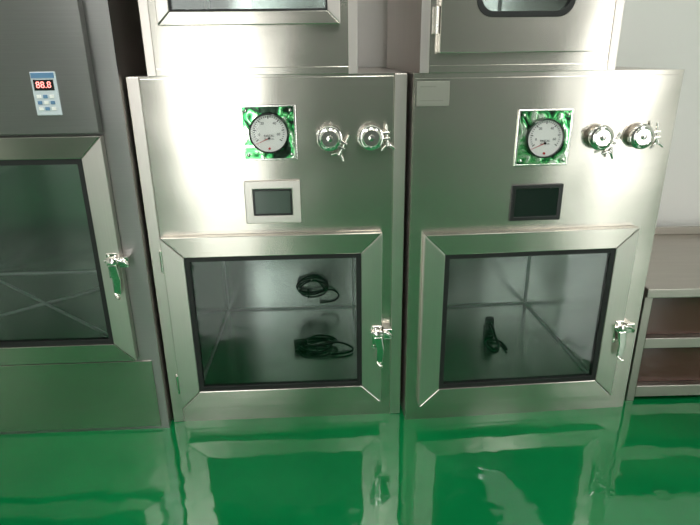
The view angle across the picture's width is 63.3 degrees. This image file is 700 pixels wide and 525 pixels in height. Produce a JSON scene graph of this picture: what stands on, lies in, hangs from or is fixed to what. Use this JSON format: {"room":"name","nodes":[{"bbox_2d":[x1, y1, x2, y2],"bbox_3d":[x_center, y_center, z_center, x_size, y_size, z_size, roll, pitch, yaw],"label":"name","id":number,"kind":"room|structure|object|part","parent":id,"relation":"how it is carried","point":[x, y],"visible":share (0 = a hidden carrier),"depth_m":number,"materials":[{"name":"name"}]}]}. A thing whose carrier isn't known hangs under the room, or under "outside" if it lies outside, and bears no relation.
{"room":"clean room","nodes":[
{"label":"clean room","id":0,"kind":"room"},
{"bbox_2d":[0,395,699,524],"bbox_3d":[0.115,1.207,-0.055,6.200,0.100,5.460,-1,20,0],"label":"floor","id":1,"kind":"structure","parent":0,"point":[637,462],"depth_m":1.54,"materials":[{"name":"green paint"}]},
{"bbox_2d":[0,0,173,433],"bbox_3d":[-1.019,-0.417,1.664,0.894,1.780,0.678,-2,20,-2],"label":"cabinet","id":2,"kind":"object","parent":1,"relation":"on","point":[82,347],"visible":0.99,"depth_m":1.59,"materials":[{"name":"metal"}]},
{"bbox_3d":[-1.008,-0.278,1.402,0.784,0.055,0.022,-2,20,-2],"label":"door rail","id":3,"kind":"part","parent":2,"relation":"part of","materials":[{"name":"metal"}]},
{"bbox_3d":[-1.001,0.261,1.601,0.784,0.055,0.022,-2,20,-2],"label":"door rail","id":4,"kind":"part","parent":2,"relation":"part of","materials":[{"name":"metal"}]},
{"bbox_3d":[-0.624,0.048,1.512,0.028,0.090,0.008,-2,20,-2],"label":"latch lever","id":5,"kind":"part","parent":2,"relation":"part of","materials":[{"name":"silver metal"}]},
{"bbox_2d":[126,67,406,421],"bbox_3d":[-0.212,-0.086,1.848,0.700,1.014,0.660,-2,20,-2],"label":"box","id":6,"kind":"object","parent":1,"relation":"on","point":[253,186],"visible":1,"depth_m":1.55,"materials":[{"name":"metal"}]},
{"bbox_3d":[-0.533,0.016,1.579,0.031,1.011,0.003,-2,20,-2],"label":"edge trim","id":7,"kind":"part","parent":6,"relation":"part of","materials":[{"name":"silver metal"}]},
{"bbox_3d":[-0.208,-0.334,1.464,0.140,0.140,0.004,-2,20,-2],"label":"gauge plate","id":8,"kind":"part","parent":6,"relation":"part of","materials":[{"name":"metal"}]},
{"bbox_3d":[-0.212,-0.050,1.557,0.598,0.058,0.022,-2,20,-2],"label":"door rail","id":9,"kind":"part","parent":6,"relation":"part of","materials":[{"name":"metal"}]},
{"bbox_3d":[-0.206,0.403,1.724,0.598,0.058,0.022,-2,20,-2],"label":"door rail","id":10,"kind":"part","parent":6,"relation":"part of","materials":[{"name":"metal"}]},
{"bbox_2d":[296,275,338,302],"bbox_3d":[-0.126,0.108,2.227,0.170,0.122,0.042,-4,20,-8],"label":"power cable","id":11,"kind":"object","parent":6,"relation":"in","point":[304,293],"visible":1,"depth_m":2.22,"materials":[{"name":"black rubber"}]},
{"bbox_2d":[289,334,353,354],"bbox_3d":[-0.099,0.282,1.952,0.217,0.030,0.117,-4,20,-8],"label":"power cable","id":12,"kind":"object","parent":6,"relation":"in","point":[298,343],"visible":1,"depth_m":1.95,"materials":[{"name":"black rubber"}]},
{"bbox_3d":[0.085,0.257,1.655,0.029,0.090,0.008,-2,20,-2],"label":"latch lever","id":13,"kind":"part","parent":6,"relation":"part of","materials":[{"name":"silver metal"}]},
{"bbox_3d":[0.134,-0.002,1.607,0.031,1.011,0.003,-2,20,-2],"label":"edge trim","id":14,"kind":"part","parent":6,"relation":"part of","materials":[{"name":"metal"}]},
{"bbox_3d":[-0.258,-0.874,1.565,0.520,0.660,0.560,-2,20,-2],"label":"shell","id":15,"kind":"object","parent":6,"relation":"on","visible":0},
{"bbox_2d":[138,0,357,76],"bbox_3d":[-0.244,-0.773,1.291,0.520,0.660,0.026,-2,20,-2],"label":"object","id":16,"kind":"structure","parent":15,"relation":"attached to","point":[309,45],"depth_m":1.39,"materials":[{"name":"metal"}]},
{"bbox_2d":[155,0,339,24],"bbox_3d":[-0.243,-0.798,1.280,0.433,0.482,0.023,-2,20,-2],"label":"door","id":17,"kind":"structure","parent":16,"relation":"attached to","point":[169,1],"depth_m":1.34,"materials":[{"name":"silver metal"}]},
{"bbox_3d":[-0.444,-0.793,1.272,0.030,0.482,0.022,-2,20,-2],"label":"door stile","id":18,"kind":"part","parent":17,"relation":"part of","materials":[{"name":"silver metal"}]},
{"bbox_2d":[158,10,339,25],"bbox_3d":[-0.240,-0.585,1.359,0.430,0.030,0.022,-2,20,-2],"label":"rail","id":19,"kind":"object","parent":17,"relation":"attached to","point":[304,17],"depth_m":1.35,"materials":[{"name":"silver metal"}]},
{"bbox_3d":[-0.042,-0.804,1.289,0.030,0.482,0.022,-2,20,-2],"label":"door stile","id":20,"kind":"part","parent":17,"relation":"part of","materials":[{"name":"silver metal"}]},
{"bbox_2d":[172,0,324,8],"bbox_3d":[-0.257,-0.896,1.547,0.393,0.445,0.540,-2,20,-2],"label":"liner","id":21,"kind":"object","parent":15,"relation":"in","point":[176,4],"visible":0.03,"depth_m":1.85,"materials":[{"name":"metal"}]},
{"bbox_2d":[386,67,683,419],"bbox_3d":[0.489,-0.097,1.854,0.700,1.014,0.660,-2,20,-4],"label":"box","id":22,"kind":"object","parent":1,"relation":"on","point":[532,200],"visible":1,"depth_m":1.56,"materials":[{"name":"metal"}]},
{"bbox_2d":[387,0,421,72],"bbox_3d":[0.393,-0.883,1.568,0.500,0.660,0.560,-2,20,-4],"label":"shell","id":23,"kind":"object","parent":22,"relation":"on","point":[403,16],"visible":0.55,"depth_m":1.58,"materials":[{"name":"metal"}]},
{"bbox_2d":[419,0,624,72],"bbox_3d":[0.417,-0.783,1.298,0.500,0.660,0.019,-2,20,-4],"label":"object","id":24,"kind":"structure","parent":23,"relation":"attached to","point":[600,55],"depth_m":1.40,"materials":[{"name":"metal"}]},
{"bbox_2d":[432,7,434,33],"bbox_3d":[0.205,-0.580,1.360,0.013,0.060,0.005,-2,20,-4],"label":"hinge leaf","id":25,"kind":"object","parent":24,"relation":"attached to","point":[433,7],"depth_m":1.36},
{"bbox_2d":[434,6,439,33],"bbox_3d":[0.207,-0.576,1.349,0.012,0.060,0.011,-2,20,-4],"label":"hinge barrel","id":26,"kind":"object","parent":24,"relation":"attached to","point":[437,8],"visible":1,"depth_m":1.34,"materials":[{"name":"silver metal"}]},
{"bbox_2d":[437,0,601,52],"bbox_3d":[0.405,-0.774,1.294,0.390,0.554,0.024,-2,20,-4],"label":"door","id":27,"kind":"structure","parent":24,"relation":"attached to","point":[463,28],"depth_m":1.36,"materials":[{"name":"silver metal"}]},
{"bbox_2d":[483,0,566,10],"bbox_3d":[0.381,-0.872,1.560,0.270,0.434,0.540,-2,20,-4],"label":"liner","id":28,"kind":"object","parent":23,"relation":"in","point":[506,5],"visible":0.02,"depth_m":1.66,"materials":[{"name":"metal"}]},
{"bbox_2d":[420,86,442,100],"bbox_3d":[0.204,-0.421,1.416,0.060,0.036,0.001,-2,20,-4],"label":"print","id":29,"kind":"object","parent":22,"relation":"attached to","point":[420,86],"depth_m":1.42},
{"bbox_2d":[483,316,507,349],"bbox_3d":[0.501,0.243,1.969,0.061,0.078,0.120,-3,20,-5],"label":"lead","id":30,"kind":"object","parent":22,"relation":"in","point":[489,333],"visible":1,"depth_m":1.99,"materials":[{"name":"black plastic"}]},
{"bbox_2d":[483,325,493,338],"bbox_3d":[0.490,0.241,2.012,0.037,0.052,0.036,-1,20,0],"label":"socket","id":31,"kind":"object","parent":30,"relation":"attached to","point":[487,329],"depth_m":2.00,"materials":[{"name":"black plastic"}]},
{"bbox_3d":[0.502,0.254,1.959,0.061,0.064,0.092,-3,20,-5],"label":"cord","id":32,"kind":"part","parent":30,"relation":"part of","materials":[{"name":"black rubber"}]},
{"bbox_3d":[0.505,0.392,1.731,0.598,0.058,0.022,-2,20,-4],"label":"door rail","id":33,"kind":"part","parent":22,"relation":"part of","materials":[{"name":"metal"}]},
{"bbox_3d":[0.500,-0.060,1.564,0.598,0.058,0.022,-2,20,-4],"label":"door rail","id":34,"kind":"part","parent":22,"relation":"part of","materials":[{"name":"metal"}]},
{"bbox_3d":[0.503,-0.325,1.479,0.145,0.145,0.004,-2,20,-4],"label":"gauge plate","id":35,"kind":"part","parent":22,"relation":"part of","materials":[{"name":"metal"}]},
{"bbox_3d":[0.797,0.242,1.672,0.028,0.090,0.008,-2,20,-4],"label":"latch lever","id":36,"kind":"part","parent":22,"relation":"part of","materials":[{"name":"silver metal"}]},
{"bbox_2d":[624,226,699,400],"bbox_3d":[1.432,0.149,2.008,1.100,0.425,0.530,-1,20,-1],"label":"storage bench","id":37,"kind":"object","parent":1,"relation":"on","point":[665,361],"visible":0.41,"depth_m":1.80,"materials":[{"name":"metal"}]},
{"bbox_2d":[634,333,699,396],"bbox_3d":[1.433,0.235,2.040,1.050,0.210,0.510,-1,20,-1],"label":"shelf","id":38,"kind":"object","parent":37,"relation":"attached to","point":[667,364],"depth_m":1.82,"materials":[{"name":"metal"}]},
{"bbox_3d":[1.437,0.228,1.800,1.048,0.308,0.015,-1,20,-1],"label":"sliding door","id":39,"kind":"part","parent":37,"relation":"part of","materials":[{"name":"brown"}]},
{"bbox_2d":[477,0,575,16],"bbox_3d":[0.414,-0.778,1.289,0.240,0.406,0.020,-2,20,-4],"label":"gasket","id":40,"kind":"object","parent":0,"point":[569,4],"depth_m":1.35,"materials":[{"name":"black rubber"}]},
{"bbox_2d":[357,0,699,226],"bbox_3d":[0.088,-1.036,1.974,6.200,2.700,0.100,-1,20,0],"label":"wall","id":41,"kind":"structure","parent":0,"point":[665,34],"depth_m":2.03,"materials":[{"name":"white paint"}]}
]}

